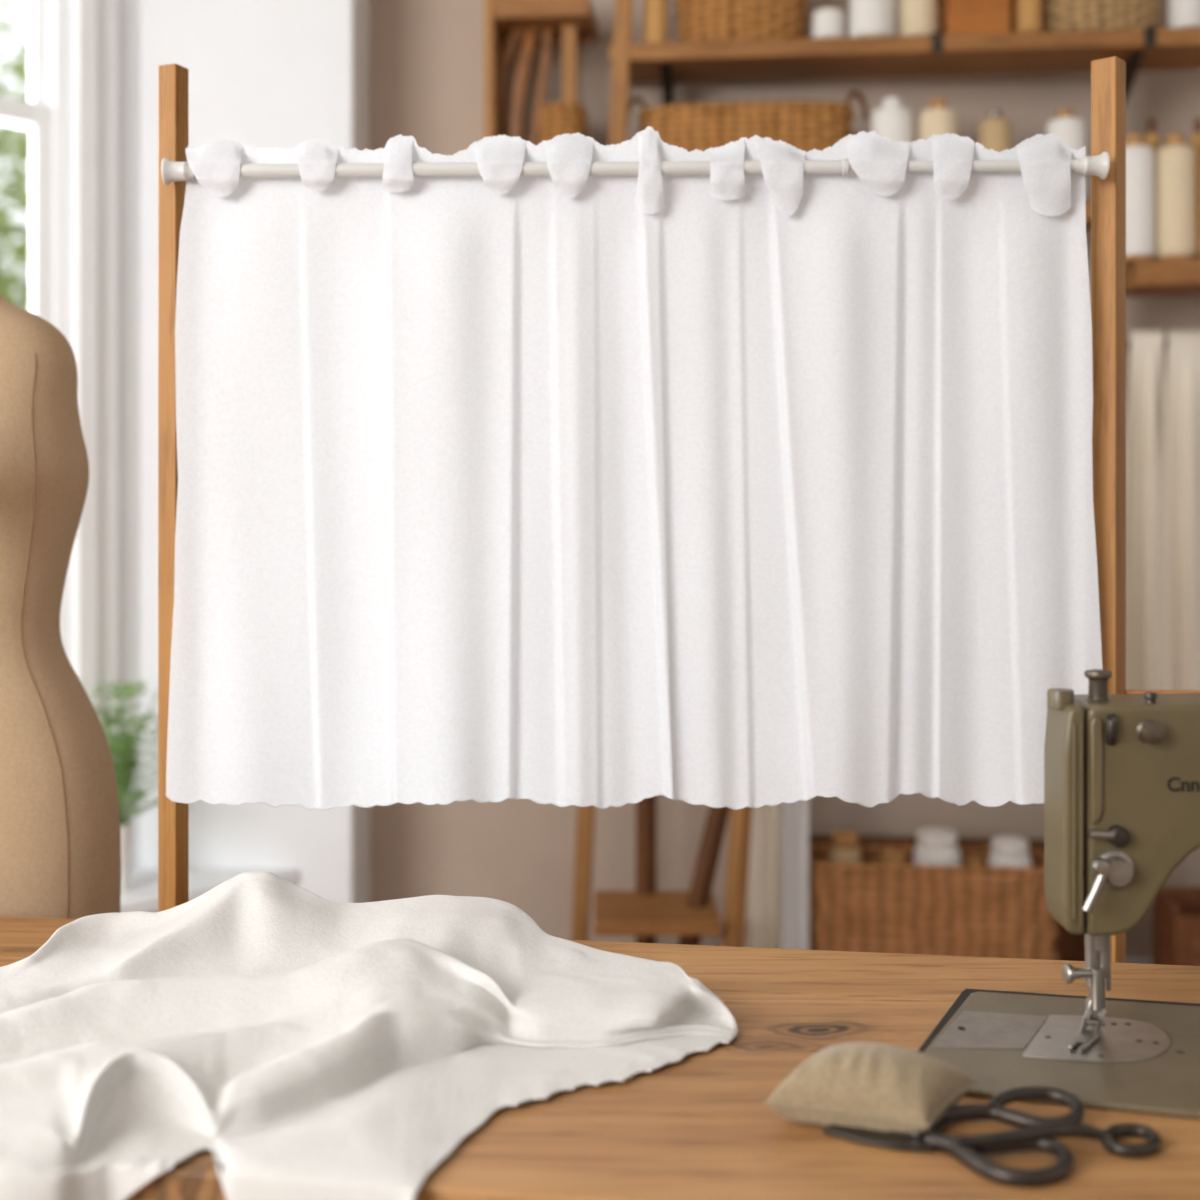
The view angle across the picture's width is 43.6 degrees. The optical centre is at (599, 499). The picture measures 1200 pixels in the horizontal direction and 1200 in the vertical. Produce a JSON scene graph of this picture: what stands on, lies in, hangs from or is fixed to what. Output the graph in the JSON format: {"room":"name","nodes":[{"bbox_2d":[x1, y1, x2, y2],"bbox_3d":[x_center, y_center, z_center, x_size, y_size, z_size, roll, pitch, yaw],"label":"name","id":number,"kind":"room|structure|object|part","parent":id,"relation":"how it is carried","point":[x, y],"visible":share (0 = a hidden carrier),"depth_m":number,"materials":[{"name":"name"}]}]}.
{"room":"sewing room","nodes":[
{"label":"sewing room","id":0,"kind":"room"},
{"bbox_2d":[68,0,139,870],"bbox_3d":[-2.398,-0.255,2.114,0.200,2.950,3.720,0,0,45],"label":"wall","id":1,"kind":"structure","parent":0,"point":[128,10],"depth_m":3.33,"materials":[{"name":"white paint"}]},
{"bbox_2d":[0,0,117,789],"bbox_3d":[-1.601,-0.410,2.844,0.174,2.380,1.400,0,0,45],"label":"window","id":2,"kind":"structure","parent":1,"relation":"in","point":[94,23],"depth_m":3.23,"materials":[{"name":"paint"}]},
{"bbox_3d":[-1.618,-1.137,2.861,0.035,0.666,1.140,0,0,45],"label":"sash","id":3,"kind":"part","parent":2,"relation":"part of","materials":[{"name":"paint"}]},
{"bbox_3d":[-1.591,-0.059,2.834,0.035,1.578,1.140,0,0,45],"label":"sash","id":4,"kind":"part","parent":2,"relation":"part of","materials":[{"name":"paint"}]},
{"bbox_3d":[-1.616,-0.370,2.860,0.130,2.260,1.200,0,0,45],"label":"frame","id":5,"kind":"part","parent":2,"relation":"part of","materials":[{"name":"paint"}]},
{"bbox_3d":[-1.552,-0.410,2.795,0.036,2.380,1.400,0,0,45],"label":"architrave","id":6,"kind":"part","parent":2,"relation":"part of","materials":[{"name":"paint"}]},
{"bbox_2d":[120,869,299,912],"bbox_3d":[-1.550,0.838,2.634,2.248,0.035,0.252,0,0,-45],"label":"trim","id":7,"kind":"structure","parent":1,"relation":"attached to","point":[142,895],"depth_m":3.21,"materials":[{"name":"white paint"}]},
{"bbox_2d":[91,682,191,892],"bbox_3d":[-0.937,0.597,3.097,0.291,0.445,0.289,0,0,36],"label":"potted plant","id":8,"kind":"object","parent":7,"relation":"on","point":[122,748],"visible":0.52,"depth_m":3.13,"materials":[{"name":"green plant"}]},
{"bbox_3d":[-1.012,0.750,3.150,0.062,0.140,0.062,0,0,0],"label":"pot","id":9,"kind":"part","parent":8,"relation":"part of","materials":[{"name":"ceramic"}]},
{"bbox_2d":[140,0,369,902],"bbox_3d":[-0.839,-0.255,3.532,0.575,2.950,0.376,0,0,0],"label":"wall","id":10,"kind":"structure","parent":0,"point":[283,74],"depth_m":3.34,"materials":[{"name":"white paint"}]},
{"bbox_2d":[370,0,1199,958],"bbox_3d":[1.250,-0.255,3.660,3.701,2.950,0.120,0,0,0],"label":"wall","id":11,"kind":"structure","parent":0,"point":[427,56],"depth_m":3.60,"materials":[{"name":"paint"}]},
{"bbox_2d":[484,0,596,136],"bbox_3d":[-0.134,-0.878,3.475,0.238,1.004,0.200,0,0,5],"label":"wall rack","id":12,"kind":"object","parent":11,"relation":"attached to","point":[500,16],"visible":0.45,"depth_m":3.39,"materials":[{"name":"brown wood"}]},
{"bbox_2d":[498,28,525,133],"bbox_3d":[-0.210,-0.925,3.460,0.106,0.397,0.020,0,0,0],"label":"leather strap","id":13,"kind":"object","parent":12,"relation":"hanging from","point":[514,35],"visible":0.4,"depth_m":3.45,"materials":[{"name":"brown leather"}]},
{"bbox_2d":[509,26,539,138],"bbox_3d":[-0.170,-0.913,3.439,0.078,0.404,0.026,0,0,-13],"label":"leather strap","id":14,"kind":"object","parent":12,"relation":"hanging from","point":[531,33],"visible":0.56,"depth_m":3.43,"materials":[{"name":"brown leather"}]},
{"bbox_2d":[530,28,552,145],"bbox_3d":[-0.141,-0.915,3.460,0.064,0.399,0.014,0,0,12],"label":"leather strap","id":15,"kind":"object","parent":12,"relation":"hanging from","point":[546,43],"visible":0.66,"depth_m":3.45,"materials":[{"name":"brown leather"}]},
{"bbox_3d":[-0.123,-1.058,3.474,0.216,0.015,0.016,0,0,5],"label":"peg rail","id":16,"kind":"part","parent":12,"relation":"part of","materials":[{"name":"brown wood"}]},
{"bbox_2d":[539,102,588,142],"bbox_3d":[-0.083,-0.788,3.445,0.115,0.227,0.117,0,0,0],"label":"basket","id":17,"kind":"object","parent":12,"relation":"on","point":[559,118],"visible":0.41,"depth_m":3.40,"materials":[{"name":"brown wicker"}]},
{"bbox_2d":[562,25,576,102],"bbox_3d":[-0.069,-0.929,3.441,0.034,0.488,0.016,0,0,5],"label":"wooden stick","id":18,"kind":"object","parent":17,"relation":"in","point":[569,32],"visible":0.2,"depth_m":3.43,"materials":[{"name":"brown wood"}]},
{"bbox_2d":[1126,959,1151,963],"bbox_3d":[1.224,1.160,3.591,3.551,0.120,0.018,0,0,0],"label":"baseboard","id":19,"kind":"structure","parent":11,"relation":"attached to","point":[1139,961],"depth_m":3.58,"materials":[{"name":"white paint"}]},
{"bbox_3d":[-0.500,1.250,0.050,7.400,0.060,8.300,0,0,0],"label":"floor","id":20,"kind":"structure","parent":0,"visible":0},
{"bbox_2d":[0,293,120,918],"bbox_3d":[-0.805,0.394,1.853,0.398,1.652,0.315,0,0,0],"label":"dress form","id":21,"kind":"object","parent":20,"relation":"on","point":[60,836],"visible":0.93,"depth_m":1.80,"materials":[{"name":"fabric"}]},
{"bbox_2d":[0,916,1199,1199],"bbox_3d":[0.050,0.845,1.298,2.507,0.750,0.588,0,0,8],"label":"work table","id":22,"kind":"object","parent":20,"relation":"on","point":[699,1126],"visible":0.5,"depth_m":1.12,"materials":[{"name":"brown wood"}]},
{"bbox_2d":[0,871,737,1199],"bbox_3d":[-0.280,0.459,1.320,0.806,0.153,0.631,0,0,0],"label":"draped cloth","id":23,"kind":"object","parent":22,"relation":"on","point":[319,1048],"visible":1,"depth_m":1.25,"materials":[{"name":"white fabric"}]},
{"bbox_2d":[763,1042,976,1132],"bbox_3d":[0.206,0.443,1.142,0.151,0.050,0.078,0,0,19],"label":"pincushion","id":24,"kind":"object","parent":22,"relation":"on","point":[874,1086],"visible":1,"depth_m":1.12,"materials":[{"name":"fabric"}]},
{"bbox_2d":[823,1086,1084,1187],"bbox_3d":[0.275,0.462,1.081,0.200,0.022,0.126,0,0,-13],"label":"scissors","id":25,"kind":"object","parent":22,"relation":"on","point":[934,1139],"visible":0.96,"depth_m":1.09,"materials":[{"name":"metal"}]},
{"bbox_3d":[0.209,0.467,1.099,0.089,0.004,0.044,0,0,0],"label":"blade","id":26,"kind":"part","parent":25,"relation":"part of","materials":[{"name":"metal"}]},
{"bbox_3d":[0.235,0.464,1.114,0.091,0.002,0.039,0,0,-17],"label":"blade","id":27,"kind":"part","parent":25,"relation":"part of","materials":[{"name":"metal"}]},
{"bbox_3d":[0.282,0.465,1.056,0.102,0.016,0.065,0,0,11],"label":"handle","id":28,"kind":"part","parent":25,"relation":"part of","materials":[{"name":"metal"}]},
{"bbox_3d":[0.308,0.460,1.133,0.115,0.019,0.050,0,0,0],"label":"handle","id":29,"kind":"part","parent":25,"relation":"part of","materials":[{"name":"metal"}]},
{"bbox_2d":[918,669,1199,1118],"bbox_3d":[0.538,0.309,1.257,0.593,0.321,0.312,0,0,8],"label":"sewing machine","id":30,"kind":"object","parent":22,"relation":"on","point":[1122,771],"visible":1,"depth_m":1.27,"materials":[{"name":"metal"}]},
{"bbox_3d":[0.341,0.464,1.309,0.071,0.001,0.127,0,0,29],"label":"slide plate","id":31,"kind":"part","parent":30,"relation":"part of","materials":[{"name":"metal"}]},
{"bbox_3d":[0.404,0.273,1.306,0.018,0.196,0.062,0,0,0],"label":"plate","id":32,"kind":"part","parent":30,"relation":"part of","materials":[{"name":"metal"}]},
{"bbox_3d":[0.419,0.452,1.298,0.006,0.019,0.025,0,0,35],"label":"foot arm","id":33,"kind":"part","parent":30,"relation":"part of","materials":[{"name":"metal"}]},
{"bbox_3d":[0.414,0.328,1.254,0.022,0.034,0.006,0,0,-4],"label":"lever","id":34,"kind":"part","parent":30,"relation":"part of","materials":[{"name":"metal"}]},
{"bbox_3d":[0.429,0.463,1.284,0.105,0.002,0.133,0,0,28],"label":"needle plate","id":35,"kind":"part","parent":30,"relation":"part of","materials":[{"name":"metal"}]},
{"bbox_3d":[0.435,0.164,1.310,0.023,0.031,0.023,0,0,0],"label":"pressure knob","id":36,"kind":"part","parent":30,"relation":"part of","materials":[{"name":"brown metal"}]},
{"bbox_3d":[0.432,0.452,1.298,0.006,0.019,0.025,0,0,36],"label":"foot arm","id":37,"kind":"part","parent":30,"relation":"part of","materials":[{"name":"metal"}]},
{"bbox_3d":[0.439,0.285,1.270,0.018,0.018,0.012,0,0,0],"label":"stop knob","id":38,"kind":"part","parent":30,"relation":"part of","materials":[{"name":"metal"}]},
{"bbox_3d":[0.597,0.317,1.316,0.362,0.293,0.082,0,0,0],"label":"arm","id":39,"kind":"part","parent":30,"relation":"part of"},
{"bbox_3d":[0.466,0.197,1.268,0.021,0.021,0.015,0,0,0],"label":"tension knob","id":40,"kind":"part","parent":30,"relation":"part of","materials":[{"name":"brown metal"}]},
{"bbox_2d":[957,1122,1161,1157],"bbox_3d":[0.332,0.460,1.089,0.153,0.019,0.047,0,0,0],"label":"tool","id":41,"kind":"object","parent":22,"relation":"on","point":[1107,1136],"visible":1,"depth_m":1.07,"materials":[{"name":"metal"}]},
{"bbox_2d":[594,796,751,946],"bbox_3d":[0.198,0.637,3.206,0.420,1.174,0.253,0,0,0],"label":"wooden chair","id":42,"kind":"object","parent":20,"relation":"on","point":[645,913],"visible":0.2,"depth_m":3.17,"materials":[{"name":"brown wood"}]},
{"bbox_3d":[0.102,0.645,3.310,0.034,1.150,0.034,0,0,-45],"label":"leg","id":43,"kind":"part","parent":42,"relation":"part of","materials":[{"name":"brown wood"}]},
{"bbox_3d":[0.257,0.645,3.200,0.301,1.159,0.046,0,0,0],"label":"leg","id":44,"kind":"part","parent":42,"relation":"part of","materials":[{"name":"brown wood"}]},
{"bbox_3d":[0.294,0.645,3.120,0.116,1.152,0.046,0,0,0],"label":"leg","id":45,"kind":"part","parent":42,"relation":"part of","materials":[{"name":"brown wood"}]},
{"bbox_2d":[158,56,1199,962],"bbox_3d":[0.163,0.356,1.819,1.352,1.728,0.262,0,0,0],"label":"stand","id":46,"kind":"object","parent":20,"relation":"on","point":[1108,75],"visible":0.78,"depth_m":1.72,"materials":[{"name":"brown wood"}]},
{"bbox_3d":[-0.493,0.360,1.734,0.025,1.720,0.025,0,0,22],"label":"post","id":47,"kind":"part","parent":46,"relation":"part of","materials":[{"name":"brown wood"}]},
{"bbox_2d":[166,126,1101,809],"bbox_3d":[0.041,-0.035,1.708,1.071,0.782,0.043,0,0,0],"label":"curtain","id":48,"kind":"object","parent":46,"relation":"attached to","point":[730,488],"visible":1,"depth_m":1.71,"materials":[{"name":"fabric"}]},
{"bbox_2d":[161,151,1109,184],"bbox_3d":[0.040,-0.376,1.700,1.066,0.038,0.031,0,0,0],"label":"curtain rod","id":49,"kind":"object","parent":46,"relation":"attached to","point":[1097,165],"visible":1,"depth_m":1.69,"materials":[{"name":"white metal"}]},
{"bbox_3d":[0.589,0.356,1.738,0.030,1.728,0.030,0,0,41],"label":"post","id":50,"kind":"part","parent":46,"relation":"part of","materials":[{"name":"brown wood"}]},
{"bbox_3d":[0.718,0.226,1.721,0.225,0.016,0.016,0,0,11],"label":"rail","id":51,"kind":"part","parent":46,"relation":"part of","materials":[{"name":"brown wood"}]},
{"bbox_2d":[571,0,1199,960],"bbox_3d":[0.779,-0.080,3.393,1.699,2.600,0.216,0,0,5],"label":"shelf unit","id":52,"kind":"object","parent":20,"relation":"on","point":[1150,48],"visible":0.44,"depth_m":3.36,"materials":[{"name":"brown wood"}]},
{"bbox_2d":[643,0,666,42],"bbox_3d":[0.125,-1.110,3.421,0.057,0.173,0.057,0,0,0],"label":"thread spool","id":53,"kind":"object","parent":52,"relation":"on","point":[654,11],"visible":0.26,"depth_m":3.40,"materials":[{"name":"brown wood"}]},
{"bbox_2d":[673,0,809,41],"bbox_3d":[0.325,-1.123,3.437,0.321,0.198,0.215,0,0,0],"label":"round basket","id":54,"kind":"object","parent":52,"relation":"on","point":[698,20],"visible":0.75,"depth_m":3.35,"materials":[{"name":"wicker"}]},
{"bbox_2d":[628,90,868,151],"bbox_3d":[0.332,-0.792,3.436,0.567,0.280,0.205,0,0,6],"label":"basket","id":55,"kind":"object","parent":52,"relation":"on","point":[807,126],"visible":0.3,"depth_m":3.35,"materials":[{"name":"wicker"}]},
{"bbox_3d":[0.081,-0.903,3.460,0.014,0.058,0.106,0,0,-26],"label":"handle","id":56,"kind":"part","parent":55,"relation":"part of","materials":[{"name":"leather"}]},
{"bbox_3d":[0.584,-0.903,3.413,0.014,0.058,0.107,0,0,36],"label":"handle","id":57,"kind":"part","parent":55,"relation":"part of","materials":[{"name":"leather"}]},
{"bbox_2d":[744,803,780,948],"bbox_3d":[0.357,0.221,3.317,0.086,1.664,0.039,0,0,0],"label":"fabric","id":58,"kind":"object","parent":52,"relation":"hanging from","point":[763,907],"visible":0.17,"depth_m":3.31,"materials":[{"name":"fabric"}]},
{"bbox_2d":[781,800,808,949],"bbox_3d":[0.426,0.219,3.295,0.061,1.653,0.039,0,0,0],"label":"fabric","id":59,"kind":"object","parent":52,"relation":"hanging from","point":[794,816],"visible":0.16,"depth_m":3.29,"materials":[{"name":"white fabric"}]},
{"bbox_2d":[811,7,844,37],"bbox_3d":[0.514,-1.066,3.384,0.074,0.086,0.074,0,0,0],"label":"thread spool","id":60,"kind":"object","parent":52,"relation":"on","point":[827,22],"visible":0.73,"depth_m":3.35,"materials":[{"name":"white wood"}]},
{"bbox_2d":[849,0,894,36],"bbox_3d":[0.612,-1.105,3.375,0.104,0.162,0.104,0,0,0],"label":"thread spool","id":61,"kind":"object","parent":52,"relation":"on","point":[867,18],"visible":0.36,"depth_m":3.33},
{"bbox_2d":[871,96,912,141],"bbox_3d":[0.656,-0.777,3.371,0.097,0.252,0.097,0,0,0],"label":"thread spool","id":62,"kind":"object","parent":52,"relation":"on","point":[894,122],"visible":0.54,"depth_m":3.33},
{"bbox_2d":[899,0,938,35],"bbox_3d":[0.718,-1.098,3.375,0.090,0.148,0.090,0,0,0],"label":"thread spool","id":63,"kind":"object","parent":52,"relation":"on","point":[916,17],"visible":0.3,"depth_m":3.34},
{"bbox_2d":[809,844,1058,959],"bbox_3d":[0.730,0.942,3.376,0.576,0.284,0.213,0,0,6],"label":"basket","id":64,"kind":"object","parent":52,"relation":"on","point":[870,905],"visible":0.56,"depth_m":3.28,"materials":[{"name":"brown wicker"}]},
{"bbox_2d":[829,830,860,863],"bbox_3d":[0.555,0.914,3.400,0.072,0.323,0.072,0,0,0],"label":"thread spool","id":65,"kind":"object","parent":64,"relation":"in","point":[845,843],"visible":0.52,"depth_m":3.38,"materials":[{"name":"brown wood"}]},
{"bbox_2d":[880,850,905,864],"bbox_3d":[0.664,0.937,3.400,0.068,0.277,0.068,0,0,0],"label":"thread spool","id":66,"kind":"object","parent":64,"relation":"in","point":[895,857],"visible":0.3,"depth_m":3.38,"materials":[{"name":"brown wood"}]},
{"bbox_2d":[914,827,960,865],"bbox_3d":[0.757,0.908,3.371,0.103,0.334,0.103,0,0,0],"label":"thread spool","id":67,"kind":"object","parent":64,"relation":"in","point":[936,845],"visible":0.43,"depth_m":3.33},
{"bbox_2d":[963,854,985,866],"bbox_3d":[0.848,0.941,3.403,0.059,0.268,0.059,0,0,0],"label":"thread spool","id":68,"kind":"object","parent":64,"relation":"in","point":[970,859],"visible":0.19,"depth_m":3.39,"materials":[{"name":"brown wood"}]},
{"bbox_2d":[988,835,1031,866],"bbox_3d":[0.917,0.916,3.356,0.094,0.319,0.094,0,0,0],"label":"thread spool","id":69,"kind":"object","parent":64,"relation":"in","point":[1007,850],"visible":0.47,"depth_m":3.33},
{"bbox_2d":[918,98,957,139],"bbox_3d":[0.757,-0.775,3.361,0.090,0.246,0.090,0,0,0],"label":"thread spool","id":70,"kind":"object","parent":52,"relation":"on","point":[939,119],"visible":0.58,"depth_m":3.33,"materials":[{"name":"beige wood"}]},
{"bbox_2d":[939,0,1009,33],"bbox_3d":[0.841,-1.093,3.373,0.142,0.140,0.168,0,0,5],"label":"wooden box","id":71,"kind":"object","parent":52,"relation":"on","point":[955,16],"visible":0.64,"depth_m":3.29,"materials":[{"name":"brown wood"}]},
{"bbox_2d":[978,109,1011,152],"bbox_3d":[0.885,-0.762,3.359,0.076,0.222,0.076,0,0,0],"label":"thread spool","id":72,"kind":"object","parent":52,"relation":"on","point":[995,132],"visible":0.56,"depth_m":3.33,"materials":[{"name":"fabric"}]},
{"bbox_2d":[1010,0,1042,32],"bbox_3d":[0.949,-1.095,3.343,0.071,0.143,0.071,0,0,0],"label":"thread spool","id":73,"kind":"object","parent":52,"relation":"on","point":[1025,15],"visible":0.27,"depth_m":3.31,"materials":[{"name":"brown wood"}]},
{"bbox_2d":[1046,108,1086,199],"bbox_3d":[1.036,-0.759,3.335,0.089,0.216,0.089,0,0,0],"label":"thread spool","id":74,"kind":"object","parent":52,"relation":"on","point":[1070,129],"visible":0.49,"depth_m":3.30,"materials":[{"name":"white wood"}]},
{"bbox_2d":[1042,0,1162,31],"bbox_3d":[1.123,-1.113,3.361,0.273,0.179,0.210,0,0,0],"label":"round basket","id":75,"kind":"object","parent":52,"relation":"on","point":[1057,15],"visible":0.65,"depth_m":3.28,"materials":[{"name":"wicker"}]},
{"bbox_2d":[1126,133,1154,264],"bbox_3d":[1.177,-0.664,3.307,0.088,0.282,0.088,0,0,0],"label":"thread spool","id":76,"kind":"object","parent":52,"relation":"on","point":[1140,158],"visible":0.67,"depth_m":3.27,"materials":[{"name":"white wood"}]},
{"bbox_2d":[1126,330,1164,689],"bbox_3d":[1.205,0.054,3.317,0.120,0.868,0.051,0,0,0],"label":"fabric","id":77,"kind":"object","parent":52,"relation":"hanging from","point":[1146,396],"visible":0.76,"depth_m":3.32,"materials":[{"name":"fabric"}]},
{"bbox_3d":[1.384,-0.344,3.322,0.421,0.020,0.020,0,0,5],"label":"hanging rail","id":78,"kind":"part","parent":52,"relation":"part of","materials":[{"name":"wood"}]},
{"bbox_2d":[1144,118,1159,258],"bbox_3d":[1.249,-0.693,3.395,0.068,0.340,0.068,0,0,0],"label":"thread spool","id":79,"kind":"object","parent":52,"relation":"on","point":[1152,139],"visible":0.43,"depth_m":3.38,"materials":[{"name":"brown wood"}]},
{"bbox_2d":[1154,133,1195,258],"bbox_3d":[1.266,-0.664,3.303,0.088,0.282,0.088,0,0,0],"label":"thread spool","id":80,"kind":"object","parent":52,"relation":"on","point":[1175,163],"visible":0.83,"depth_m":3.27,"materials":[{"name":"beige wood"}]},
{"bbox_2d":[1152,886,1199,965],"bbox_3d":[1.422,0.985,3.330,0.330,0.198,0.198,0,0,5],"label":"wooden crate","id":81,"kind":"object","parent":52,"relation":"on","point":[1175,910],"visible":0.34,"depth_m":3.33,"materials":[{"name":"brown wood"}]},
{"bbox_3d":[1.264,0.985,3.349,0.012,0.198,0.166,0,0,5],"label":"panel","id":82,"kind":"part","parent":81,"relation":"part of","materials":[{"name":"brown wood"}]},
{"bbox_3d":[1.414,0.993,3.245,0.331,0.181,0.012,0,0,5],"label":"panel","id":83,"kind":"part","parent":81,"relation":"part of","materials":[{"name":"brown wood"}]},
{"bbox_2d":[1155,330,1199,689],"bbox_3d":[1.283,0.052,3.290,0.155,0.860,0.085,0,0,0],"label":"fabric","id":84,"kind":"object","parent":52,"relation":"hanging from","point":[1177,519],"visible":0.91,"depth_m":3.27,"materials":[{"name":"fabric"}]},
{"bbox_2d":[1168,0,1199,27],"bbox_3d":[1.296,-1.101,3.311,0.080,0.154,0.079,0,0,0],"label":"thread spool","id":85,"kind":"object","parent":52,"relation":"on","point":[1181,13],"visible":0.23,"depth_m":3.28,"materials":[{"name":"white wood"}]},
{"bbox_2d":[1190,118,1199,258],"bbox_3d":[1.350,-0.692,3.386,0.068,0.339,0.068,0,0,0],"label":"thread spool","id":86,"kind":"object","parent":52,"relation":"on","point":[1195,138],"visible":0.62,"depth_m":3.37,"materials":[{"name":"brown wood"}]},
{"bbox_2d":[1197,155,1199,258],"bbox_3d":[1.357,-0.657,3.295,0.088,0.268,0.088,0,0,0],"label":"thread spool","id":87,"kind":"object","parent":52,"relation":"on","point":[1198,161],"visible":0.85,"depth_m":3.29,"materials":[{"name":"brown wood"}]},
{"label":"outside","id":88,"kind":"structure","parent":0,"visible":0},
{"bbox_3d":[-6.000,1.695,10.300,16.000,0.050,11.400,0,0,0],"label":"lawn","id":89,"kind":"structure","parent":88,"visible":0},
{"bbox_2d":[0,0,29,311],"bbox_3d":[-4.108,-0.752,9.194,3.056,4.853,2.972,0,0,0],"label":"tree","id":90,"kind":"object","parent":89,"relation":"on","point":[9,280],"visible":0.16,"depth_m":9.05,"materials":[{"name":"green plant"}]}
]}

